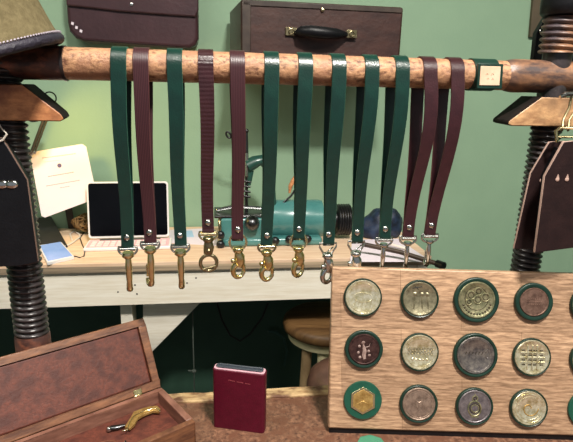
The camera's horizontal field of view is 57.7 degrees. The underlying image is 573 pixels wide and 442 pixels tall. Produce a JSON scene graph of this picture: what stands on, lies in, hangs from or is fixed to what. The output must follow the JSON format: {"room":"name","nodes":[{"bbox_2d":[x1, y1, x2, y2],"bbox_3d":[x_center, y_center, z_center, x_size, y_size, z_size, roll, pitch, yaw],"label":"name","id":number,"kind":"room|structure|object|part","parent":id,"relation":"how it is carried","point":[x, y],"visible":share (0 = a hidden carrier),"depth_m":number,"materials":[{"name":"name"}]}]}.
{"room":"leather craft workshop","nodes":[
{"label":"leather craft workshop","id":0,"kind":"room"},
{"bbox_2d":[0,0,572,393],"bbox_3d":[-0.010,-0.397,1.529,6.800,2.700,0.106,-1,15,-8],"label":"wall","id":1,"kind":"structure","parent":0,"point":[477,221],"depth_m":1.56,"materials":[{"name":"green paint"}]},
{"bbox_2d":[66,0,198,49],"bbox_3d":[-0.392,-0.561,1.344,0.330,0.215,0.072,-1,15,-8],"label":"leather satchel","id":2,"kind":"object","parent":1,"relation":"hanging from","point":[165,24],"visible":1,"depth_m":1.33,"materials":[{"name":"brown leather"}]},
{"bbox_2d":[528,0,541,36],"bbox_3d":[0.776,-0.632,1.519,0.136,0.184,0.011,-1,15,-8],"label":"leather hide","id":3,"kind":"object","parent":1,"relation":"attached to","point":[535,18],"visible":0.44,"depth_m":1.52,"materials":[{"name":"brown leather"}]},
{"bbox_3d":[0.065,-0.400,1.348,0.407,0.016,0.269,-1,15,-8],"label":"wall shelf","id":4,"kind":"object","parent":1,"relation":"attached to","visible":0},
{"bbox_2d":[230,0,402,56],"bbox_3d":[0.065,-0.464,1.304,0.405,0.130,0.272,-1,15,-8],"label":"briefcase","id":5,"kind":"object","parent":4,"relation":"on","point":[256,26],"visible":0.93,"depth_m":1.21,"materials":[{"name":"brown leather"}]},
{"bbox_3d":[0.011,-0.438,1.201,0.026,0.018,0.009,-1,15,-8],"label":"handle mount","id":6,"kind":"part","parent":5,"relation":"part of","materials":[{"name":"gold metal"}]},
{"bbox_3d":[0.082,-0.432,1.193,0.127,0.028,0.040,-1,15,-8],"label":"handle","id":7,"kind":"part","parent":5,"relation":"part of","materials":[{"name":"black leather"}]},
{"bbox_3d":[0.153,-0.439,1.220,0.026,0.018,0.009,-1,15,-8],"label":"handle mount","id":8,"kind":"part","parent":5,"relation":"part of","materials":[{"name":"gold metal"}]},
{"bbox_3d":[0.204,1.411,0.106,6.800,0.050,3.820,-1,15,-8],"label":"floor","id":9,"kind":"structure","parent":0,"visible":0},
{"bbox_2d":[0,213,431,350],"bbox_3d":[-0.673,0.489,1.454,2.046,0.996,0.310,-1,15,-8],"label":"workbench","id":10,"kind":"object","parent":9,"relation":"on","point":[97,278],"depth_m":1.28,"materials":[{"name":"brown wood"}]},
{"bbox_2d":[29,121,46,154],"bbox_3d":[-0.663,-0.129,1.327,0.281,0.374,0.123,8,16,23],"label":"desk lamp","id":11,"kind":"object","parent":10,"relation":"on","point":[40,131],"visible":0.07,"depth_m":1.34,"materials":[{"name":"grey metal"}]},
{"bbox_2d":[36,217,67,246],"bbox_3d":[-0.635,0.030,1.397,0.065,0.034,0.222,-6,17,-27],"label":"case","id":12,"kind":"object","parent":10,"relation":"on","point":[49,233],"visible":0.71,"depth_m":1.39,"materials":[{"name":"black leather"}]},
{"bbox_2d":[40,242,73,264],"bbox_3d":[-0.569,0.077,1.275,0.062,0.008,0.154,-9,18,-34],"label":"notepad","id":13,"kind":"object","parent":10,"relation":"on","point":[53,253],"visible":0.81,"depth_m":1.25,"materials":[{"name":"blue paper"}]},
{"bbox_2d":[30,144,93,228],"bbox_3d":[-0.593,-0.078,1.385,0.146,0.250,0.112,13,19,38],"label":"certificate","id":14,"kind":"object","parent":10,"relation":"on","point":[62,174],"visible":0.99,"depth_m":1.37,"materials":[{"name":"white paper"}]},
{"bbox_2d":[67,230,80,245],"bbox_3d":[-0.571,0.046,1.396,0.034,0.004,0.151,-3,15,-15],"label":"charging cable","id":15,"kind":"object","parent":10,"relation":"on","point":[74,230],"visible":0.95,"depth_m":1.40,"materials":[{"name":"white plastic"}]},
{"bbox_3d":[-0.562,0.004,1.448,0.072,0.050,0.054,-1,15,-8],"label":"twine coil","id":16,"kind":"part","parent":10,"relation":"part of","materials":[{"name":"brown fabric"}]},
{"bbox_2d":[74,232,84,257],"bbox_3d":[-0.534,0.060,1.355,0.025,0.002,0.228,-3,16,-18],"label":"cable","id":17,"kind":"object","parent":10,"relation":"on","point":[83,232],"visible":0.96,"depth_m":1.33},
{"bbox_2d":[83,181,171,251],"bbox_3d":[-0.408,-0.015,1.343,0.218,0.159,0.110,-1,15,-8],"label":"laptop","id":18,"kind":"object","parent":10,"relation":"on","point":[103,205],"visible":0.58,"depth_m":1.37,"materials":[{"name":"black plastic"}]},
{"bbox_3d":[-0.413,0.546,1.417,0.029,0.916,0.060,-1,15,-8],"label":"leg","id":19,"kind":"part","parent":10,"relation":"part of","materials":[{"name":"white wood"}]},
{"bbox_2d":[188,311,195,392],"bbox_3d":[-0.260,0.424,1.437,0.023,0.422,0.013,-1,15,-8],"label":"hanging cord","id":20,"kind":"object","parent":10,"relation":"hanging from","point":[193,370],"visible":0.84,"depth_m":1.42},
{"bbox_2d":[169,228,216,245],"bbox_3d":[-0.258,0.044,1.444,0.139,0.001,0.176,-1,15,-8],"label":"paper sheet","id":21,"kind":"object","parent":10,"relation":"on","point":[195,240],"visible":0.37,"depth_m":1.43,"materials":[{"name":"white paper"}]},
{"bbox_2d":[186,230,193,236],"bbox_3d":[-0.285,0.036,1.469,0.049,0.001,0.066,-1,15,-8],"label":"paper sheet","id":22,"kind":"object","parent":21,"relation":"on","point":[189,233],"visible":0.44,"depth_m":1.47,"materials":[{"name":"paper"}]},
{"bbox_3d":[-0.649,0.162,1.229,2.040,0.087,0.028,-1,15,-8],"label":"rail","id":23,"kind":"part","parent":10,"relation":"part of","materials":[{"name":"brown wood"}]},
{"bbox_2d":[0,227,431,274],"bbox_3d":[-0.663,0.073,1.344,2.046,0.024,0.310,-1,15,-8],"label":"countertop","id":24,"kind":"structure","parent":10,"relation":"on","point":[164,259],"depth_m":1.29,"materials":[{"name":"brown wood"}]},
{"bbox_2d":[216,303,268,341],"bbox_3d":[-0.129,0.296,1.525,0.153,0.128,0.006,-1,15,-8],"label":"cable loop","id":25,"kind":"object","parent":10,"relation":"hanging from","point":[217,304],"visible":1,"depth_m":1.53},
{"bbox_2d":[214,129,351,247],"bbox_3d":[-0.002,-0.095,1.405,0.385,0.304,0.182,-1,15,-8],"label":"sewing machine","id":26,"kind":"object","parent":10,"relation":"on","point":[283,219],"visible":0.71,"depth_m":1.38,"materials":[{"name":"teal metal"}]},
{"bbox_3d":[-0.172,0.059,1.358,0.022,0.022,0.029,-1,15,-8],"label":"knob","id":27,"kind":"part","parent":26,"relation":"part of","materials":[{"name":"black plastic"}]},
{"bbox_3d":[-0.172,0.035,1.352,0.022,0.022,0.029,-1,15,-8],"label":"knob","id":28,"kind":"part","parent":26,"relation":"part of","materials":[{"name":"black plastic"}]},
{"bbox_3d":[-0.131,-0.216,1.345,0.055,0.033,0.006,-1,15,-8],"label":"presser lever","id":29,"kind":"part","parent":26,"relation":"part of","materials":[{"name":"metal"}]},
{"bbox_3d":[-0.130,-0.034,1.399,0.128,0.028,0.100,-1,15,-8],"label":"needle plate","id":30,"kind":"part","parent":26,"relation":"part of","materials":[{"name":"metal"}]},
{"bbox_3d":[-0.067,-0.096,1.386,0.088,0.162,0.044,-1,15,-8],"label":"arm","id":31,"kind":"part","parent":26,"relation":"part of","materials":[{"name":"teal metal"}]},
{"bbox_3d":[-0.030,0.051,1.376,0.022,0.022,0.029,-1,15,-8],"label":"knob","id":32,"kind":"part","parent":26,"relation":"part of","materials":[{"name":"black plastic"}]},
{"bbox_3d":[-0.010,-0.058,1.404,0.071,0.056,0.006,-1,15,-8],"label":"thread rod","id":33,"kind":"part","parent":26,"relation":"part of","materials":[{"name":"metal"}]},
{"bbox_3d":[0.007,0.047,1.380,0.022,0.022,0.029,-1,15,-8],"label":"knob","id":34,"kind":"part","parent":26,"relation":"part of","materials":[{"name":"black plastic"}]},
{"bbox_3d":[0.015,-0.098,1.397,0.020,0.048,0.011,-1,15,-8],"label":"wooden lever","id":35,"kind":"part","parent":26,"relation":"part of","materials":[{"name":"orange wood"}]},
{"bbox_3d":[0.015,-0.006,1.437,0.169,0.106,0.106,-1,15,-8],"label":"motor","id":36,"kind":"part","parent":26,"relation":"part of","materials":[{"name":"teal metal"}]},
{"bbox_3d":[0.055,0.046,1.386,0.022,0.022,0.029,-1,15,-8],"label":"knob","id":37,"kind":"part","parent":26,"relation":"part of","materials":[{"name":"black plastic"}]},
{"bbox_2d":[363,208,402,238],"bbox_3d":[0.270,0.001,1.490,0.133,0.082,0.108,-1,15,-8],"label":"cloth bundle","id":38,"kind":"object","parent":10,"relation":"on","point":[371,221],"visible":0.56,"depth_m":1.46,"materials":[{"name":"blue fabric"}]},
{"bbox_2d":[350,239,423,261],"bbox_3d":[0.245,0.077,1.366,0.204,0.001,0.196,-1,15,-8],"label":"paper sheet","id":39,"kind":"object","parent":10,"relation":"on","point":[367,254],"visible":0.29,"depth_m":1.33,"materials":[{"name":"white paper"}]},
{"bbox_2d":[388,243,419,267],"bbox_3d":[0.300,0.086,1.375,0.025,0.047,0.132,-13,21,-43],"label":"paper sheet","id":40,"kind":"object","parent":10,"relation":"on","point":[392,244],"visible":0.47,"depth_m":1.37,"materials":[{"name":"white paper"}]},
{"bbox_2d":[362,242,446,268],"bbox_3d":[0.286,0.083,1.277,0.211,0.036,0.026,9,17,27],"label":"rod","id":41,"kind":"object","parent":10,"relation":"on","point":[439,264],"visible":0.85,"depth_m":1.27,"materials":[{"name":"black plastic"}]},
{"bbox_2d":[13,385,572,441],"bbox_3d":[-0.014,0.808,0.546,1.600,0.877,0.872,-1,15,-8],"label":"table","id":42,"kind":"object","parent":9,"relation":"on","point":[293,414],"visible":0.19,"depth_m":0.76,"materials":[{"name":"brown wood"}]},
{"bbox_2d":[0,56,54,432],"bbox_3d":[-0.351,0.019,0.688,0.053,0.566,0.053,-1,15,-8],"label":"screw","id":43,"kind":"object","parent":42,"relation":"on","point":[26,287],"visible":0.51,"depth_m":0.69,"materials":[{"name":"black metal"}]},
{"bbox_2d":[0,125,39,266],"bbox_3d":[-0.349,-0.028,0.627,0.087,0.184,0.036,-1,15,-8],"label":"pouch","id":44,"kind":"object","parent":43,"relation":"hanging from","point":[19,243],"visible":1,"depth_m":0.62,"materials":[{"name":"black leather"}]},
{"bbox_3d":[-0.334,-0.102,0.600,0.030,0.025,0.013,15,20,42],"label":"cord","id":45,"kind":"part","parent":44,"relation":"part of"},
{"bbox_2d":[0,84,68,120],"bbox_3d":[-0.347,-0.148,0.643,0.147,0.043,0.056,-1,15,-8],"label":"nut","id":46,"kind":"object","parent":43,"relation":"attached to","point":[18,102],"visible":0.99,"depth_m":0.62,"materials":[{"name":"wood"}]},
{"bbox_2d":[0,318,195,441],"bbox_3d":[-0.316,0.254,0.650,0.362,0.133,0.170,-11,19,-38],"label":"wooden box","id":47,"kind":"object","parent":42,"relation":"on","point":[43,387],"visible":0.97,"depth_m":0.72,"materials":[{"name":"brown wood"}]},
{"bbox_2d":[106,406,160,431],"bbox_3d":[-0.211,0.278,0.725,0.029,0.008,0.076,14,19,39],"label":"tool","id":48,"kind":"object","parent":47,"relation":"in","point":[140,413],"visible":1,"depth_m":0.73,"materials":[{"name":"gold metal"}]},
{"bbox_2d":[213,363,266,432],"bbox_3d":[-0.067,0.252,0.746,0.076,0.100,0.017,4,15,9],"label":"book","id":49,"kind":"object","parent":42,"relation":"on","point":[239,391],"visible":1,"depth_m":0.74,"materials":[{"name":"leather"}]},
{"bbox_2d":[358,435,383,441],"bbox_3d":[0.119,0.312,0.725,0.039,0.003,0.039,-4,16,-19],"label":"coaster","id":50,"kind":"object","parent":42,"relation":"on","point":[368,438],"visible":1,"depth_m":0.73,"materials":[{"name":"green"}]},
{"bbox_2d":[327,266,572,439],"bbox_3d":[0.255,0.186,0.766,0.385,0.232,0.101,2,15,1],"label":"display board","id":51,"kind":"object","parent":42,"relation":"on","point":[390,322],"visible":0.77,"depth_m":0.74,"materials":[{"name":"brown wood"}]},
{"bbox_2d":[344,278,381,316],"bbox_3d":[0.109,0.109,0.743,0.055,0.054,0.020,1,15,-1],"label":"badge","id":52,"kind":"object","parent":51,"relation":"attached to","point":[362,296],"visible":1,"depth_m":0.74,"materials":[{"name":"gold metal"}]},
{"bbox_2d":[344,381,381,418],"bbox_3d":[0.109,0.256,0.744,0.054,0.053,0.018,1,15,-1],"label":"badge","id":53,"kind":"object","parent":51,"relation":"attached to","point":[362,399],"visible":1,"depth_m":0.74,"materials":[{"name":"green leather"},{"name":"amber brass"}]},
{"bbox_2d":[345,330,382,367],"bbox_3d":[0.110,0.183,0.743,0.054,0.053,0.020,1,15,-1],"label":"badge","id":54,"kind":"object","parent":51,"relation":"attached to","point":[363,348],"visible":1,"depth_m":0.74,"materials":[{"name":"brown metal"}]},
{"bbox_2d":[399,384,437,422],"bbox_3d":[0.188,0.261,0.742,0.054,0.053,0.020,1,15,-1],"label":"badge","id":55,"kind":"object","parent":51,"relation":"attached to","point":[418,403],"visible":1,"depth_m":0.74,"materials":[{"name":"metal"}]},
{"bbox_2d":[400,333,438,370],"bbox_3d":[0.190,0.187,0.742,0.054,0.053,0.020,1,15,-1],"label":"badge","id":56,"kind":"object","parent":51,"relation":"attached to","point":[418,351],"visible":1,"depth_m":0.74,"materials":[{"name":"gold metal"}]},
{"bbox_2d":[400,280,438,317],"bbox_3d":[0.190,0.111,0.742,0.054,0.053,0.020,1,15,-1],"label":"badge","id":57,"kind":"object","parent":51,"relation":"attached to","point":[418,298],"visible":1,"depth_m":0.74,"materials":[{"name":"gold metal"}]},
{"bbox_2d":[455,387,492,424],"bbox_3d":[0.268,0.264,0.741,0.053,0.052,0.019,1,15,-1],"label":"badge","id":58,"kind":"object","parent":51,"relation":"attached to","point":[473,405],"visible":1,"depth_m":0.74,"materials":[{"name":"grey metal"}]},
{"bbox_2d":[453,333,497,376],"bbox_3d":[0.269,0.191,0.741,0.063,0.062,0.022,1,15,-1],"label":"badge","id":59,"kind":"object","parent":51,"relation":"attached to","point":[474,354],"visible":1,"depth_m":0.74,"materials":[{"name":"grey metal"}]},
{"bbox_2d":[453,277,498,322],"bbox_3d":[0.271,0.112,0.741,0.064,0.063,0.022,1,15,-1],"label":"badge","id":60,"kind":"object","parent":51,"relation":"attached to","point":[475,299],"visible":1,"depth_m":0.74,"materials":[{"name":"gold metal"}]},
{"bbox_2d":[509,388,547,426],"bbox_3d":[0.344,0.266,0.740,0.054,0.053,0.019,1,15,-1],"label":"badge","id":61,"kind":"object","parent":51,"relation":"attached to","point":[528,407],"visible":1,"depth_m":0.74,"materials":[{"name":"gold metal"}]},
{"bbox_2d":[512,338,550,375],"bbox_3d":[0.349,0.194,0.740,0.054,0.053,0.020,1,15,-1],"label":"badge","id":62,"kind":"object","parent":51,"relation":"attached to","point":[530,356],"visible":1,"depth_m":0.74,"materials":[{"name":"gold metal"}]},
{"bbox_2d":[514,283,552,320],"bbox_3d":[0.352,0.115,0.741,0.054,0.053,0.019,1,15,-1],"label":"badge","id":63,"kind":"object","parent":51,"relation":"attached to","point":[532,301],"visible":1,"depth_m":0.74,"materials":[{"name":"orange metal"}]},
{"bbox_2d":[567,396,572,421],"bbox_3d":[0.428,0.269,0.741,0.054,0.053,0.018,1,15,-1],"label":"badge","id":64,"kind":"object","parent":51,"relation":"attached to","point":[570,404],"visible":1,"depth_m":0.74,"materials":[{"name":"green metal"}]},
{"bbox_2d":[569,348,572,369],"bbox_3d":[0.430,0.197,0.740,0.054,0.053,0.019,1,15,-1],"label":"badge","id":65,"kind":"object","parent":51,"relation":"attached to","point":[571,351],"visible":1,"depth_m":0.74,"materials":[{"name":"green metal"}]},
{"bbox_2d":[569,295,572,315],"bbox_3d":[0.431,0.120,0.740,0.054,0.053,0.020,1,15,-1],"label":"badge","id":66,"kind":"object","parent":51,"relation":"attached to","point":[571,299],"visible":1,"depth_m":0.74,"materials":[{"name":"green metal"}]},
{"bbox_2d":[510,0,572,271],"bbox_3d":[0.375,-0.040,0.773,0.068,0.672,0.068,-1,15,-8],"label":"screw","id":67,"kind":"object","parent":42,"relation":"on","point":[556,46],"depth_m":0.71,"materials":[{"name":"black metal"}]},
{"bbox_2d":[0,45,572,92],"bbox_3d":[0.006,-0.198,0.679,1.040,0.045,0.045,-1,15,-8],"label":"wooden rail","id":68,"kind":"object","parent":67,"relation":"attached to","point":[49,62],"visible":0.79,"depth_m":0.66,"materials":[{"name":"brown wood"}]},
{"bbox_2d":[0,0,64,56],"bbox_3d":[-0.347,-0.228,0.575,0.185,0.160,0.185,-1,15,-8],"label":"hat","id":69,"kind":"object","parent":68,"relation":"hanging from","point":[25,25],"visible":0.94,"depth_m":0.54,"materials":[{"name":"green fabric"}]},
{"bbox_3d":[-0.350,-0.232,0.573,0.179,0.152,0.175,-1,15,-8],"label":"crown","id":70,"kind":"part","parent":69,"relation":"part of","materials":[{"name":"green fabric"}]},
{"bbox_2d":[110,46,137,291],"bbox_3d":[-0.215,-0.058,0.686,0.028,0.329,0.044,-1,15,-8],"label":"leather strap","id":71,"kind":"object","parent":68,"relation":"hanging from","point":[121,89],"visible":0.98,"depth_m":0.67,"materials":[{"name":"green leather"}]},
{"bbox_2d":[132,47,160,286],"bbox_3d":[-0.185,-0.061,0.689,0.028,0.322,0.044,-1,15,-8],"label":"leather strap","id":72,"kind":"object","parent":68,"relation":"hanging from","point":[143,89],"visible":0.99,"depth_m":0.67,"materials":[{"name":"brown leather"}]},
{"bbox_2d":[166,48,190,288],"bbox_3d":[-0.145,-0.059,0.695,0.028,0.327,0.044,-1,15,-8],"label":"leather strap","id":73,"kind":"object","parent":68,"relation":"hanging from","point":[176,87],"visible":0.99,"depth_m":0.68,"materials":[{"name":"green leather"}]},
{"bbox_2d":[198,49,218,271],"bbox_3d":[-0.106,-0.073,0.697,0.028,0.300,0.045,-1,15,-8],"label":"leather strap","id":74,"kind":"object","parent":68,"relation":"hanging from","point":[205,56],"visible":0.97,"depth_m":0.68,"materials":[{"name":"brown leather"}]},
{"bbox_2d":[228,50,247,278],"bbox_3d":[-0.066,-0.068,0.704,0.027,0.312,0.044,-1,15,-8],"label":"leather strap","id":75,"kind":"object","parent":68,"relation":"hanging from","point":[237,57],"visible":1,"depth_m":0.69,"materials":[{"name":"brown leather"}]},
{"bbox_2d":[257,51,279,281],"bbox_3d":[-0.025,-0.065,0.709,0.028,0.317,0.046,-1,15,-8],"label":"leather strap","id":76,"kind":"object","parent":68,"relation":"hanging from","point":[270,89],"visible":0.96,"depth_m":0.69,"materials":[{"name":"green leather"}]},
{"bbox_2d":[289,52,312,277],"bbox_3d":[0.020,-0.068,0.715,0.027,0.312,0.046,-1,15,-8],"label":"leather strap","id":77,"kind":"object","parent":68,"relation":"hanging from","point":[302,92],"visible":0.98,"depth_m":0.70,"materials":[{"name":"green leather"}]},
{"bbox_2d":[319,53,346,283],"bbox_3d":[0.062,-0.063,0.722,0.027,0.324,0.046,-1,15,-8],"label":"leather strap","id":78,"kind":"object","parent":68,"relation":"hanging from","point":[334,101],"visible":0.95,"depth_m":0.71,"materials":[{"name":"green leather"}]},
{"bbox_2d":[347,54,379,266],"bbox_3d":[0.104,-0.065,0.727,0.027,0.321,0.046,-1,15,-8],"label":"leather strap","id":79,"kind":"object","parent":68,"relation":"hanging from","point":[366,107],"visible":0.88,"depth_m":0.72,"materials":[{"name":"green leather"}]},
{"bbox_2d":[375,55,409,266],"bbox_3d":[0.145,-0.072,0.731,0.028,0.307,0.046,-1,15,-8],"label":"leather strap","id":80,"kind":"object","parent":68,"relation":"hanging from","point":[397,98],"visible":0.94,"depth_m":0.72,"materials":[{"name":"green leather"}]},
{"bbox_2d":[399,56,437,267],"bbox_3d":[0.182,-0.073,0.735,0.030,0.305,0.048,-1,15,-8],"label":"leather strap","id":81,"kind":"object","parent":68,"relation":"hanging from","point":[421,140],"visible":0.96,"depth_m":0.73,"materials":[{"name":"brown leather"}]},
{"bbox_2d":[421,57,464,266],"bbox_3d":[0.216,-0.075,0.739,0.032,0.302,0.048,-1,15,-8],"label":"leather strap","id":82,"kind":"object","parent":68,"relation":"hanging from","point":[443,152],"visible":0.95,"depth_m":0.73,"materials":[{"name":"brown leather"}]},
{"bbox_2d":[465,58,502,90],"bbox_3d":[0.268,-0.200,0.712,0.038,0.043,0.047,-1,15,-8],"label":"tag","id":83,"kind":"object","parent":68,"relation":"attached to","point":[489,73],"visible":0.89,"depth_m":0.69,"materials":[{"name":"green leather"}]},
{"bbox_2d":[513,91,572,252],"bbox_3d":[0.384,-0.062,0.698,0.117,0.220,0.043,-1,15,-8],"label":"leather bag","id":84,"kind":"object","parent":68,"relation":"hanging from","point":[545,223],"visible":1,"depth_m":0.69,"materials":[{"name":"brown leather"}]},
{"bbox_3d":[0.381,-0.035,0.725,0.117,0.153,0.004,-1,15,-8],"label":"panel","id":85,"kind":"part","parent":84,"relation":"part of","materials":[{"name":"brown leather"}]},
{"bbox_3d":[0.385,-0.031,0.687,0.106,0.150,0.005,-1,15,-8],"label":"panel","id":86,"kind":"part","parent":84,"relation":"part of","materials":[{"name":"brown leather"}]},
{"bbox_2d":[493,96,572,126],"bbox_3d":[0.376,-0.157,0.741,0.155,0.039,0.056,-1,15,-8],"label":"nut","id":87,"kind":"object","parent":67,"relation":"attached to","point":[526,110],"visible":0.93,"depth_m":0.71,"materials":[{"name":"brown wood"}]},
{"bbox_2d":[530,18,572,60],"bbox_3d":[0.405,-0.274,0.765,0.085,0.090,0.013,-1,15,-8],"label":"holster","id":88,"kind":"object","parent":67,"relation":"attached to","point":[535,48],"visible":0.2,"depth_m":0.76,"materials":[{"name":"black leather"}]},
{"bbox_3d":[0.382,-0.322,0.698,0.068,0.088,0.068,-1,15,-8],"label":"screw cap","id":89,"kind":"part","parent":67,"relation":"part of","materials":[{"name":"black metal"}]},
{"bbox_2d":[283,301,329,386],"bbox_3d":[0.100,0.620,1.522,0.238,0.737,0.242,-4,16,-19],"label":"round stool","id":90,"kind":"object","parent":9,"relation":"on","point":[307,325],"visible":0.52,"depth_m":1.38,"materials":[{"name":"brown wood"}]},
{"bbox_3d":[0.035,0.662,1.454,0.028,0.688,0.071,12,18,36],"label":"leg","id":91,"kind":"part","parent":90,"relation":"part of","materials":[{"name":"brown wood"}]},
{"bbox_3d":[0.108,0.281,1.434,0.238,0.035,0.238,-1,15,-8],"label":"seat","id":92,"kind":"part","parent":90,"relation":"part of","materials":[{"name":"brown wood"}]},
{"bbox_3d":[0.086,0.669,1.433,0.027,0.688,0.071,3,15,5],"label":"leg","id":93,"kind":"part","parent":90,"relation":"part of","materials":[{"name":"beige paint"}]},
{"bbox_2d":[306,357,328,386],"bbox_3d":[0.128,0.688,1.321,0.176,0.710,0.176,-1,15,-8],"label":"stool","id":94,"kind":"object","parent":9,"relation":"on","point":[318,374],"visible":0.12,"depth_m":1.22,"materials":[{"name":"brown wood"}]}
]}

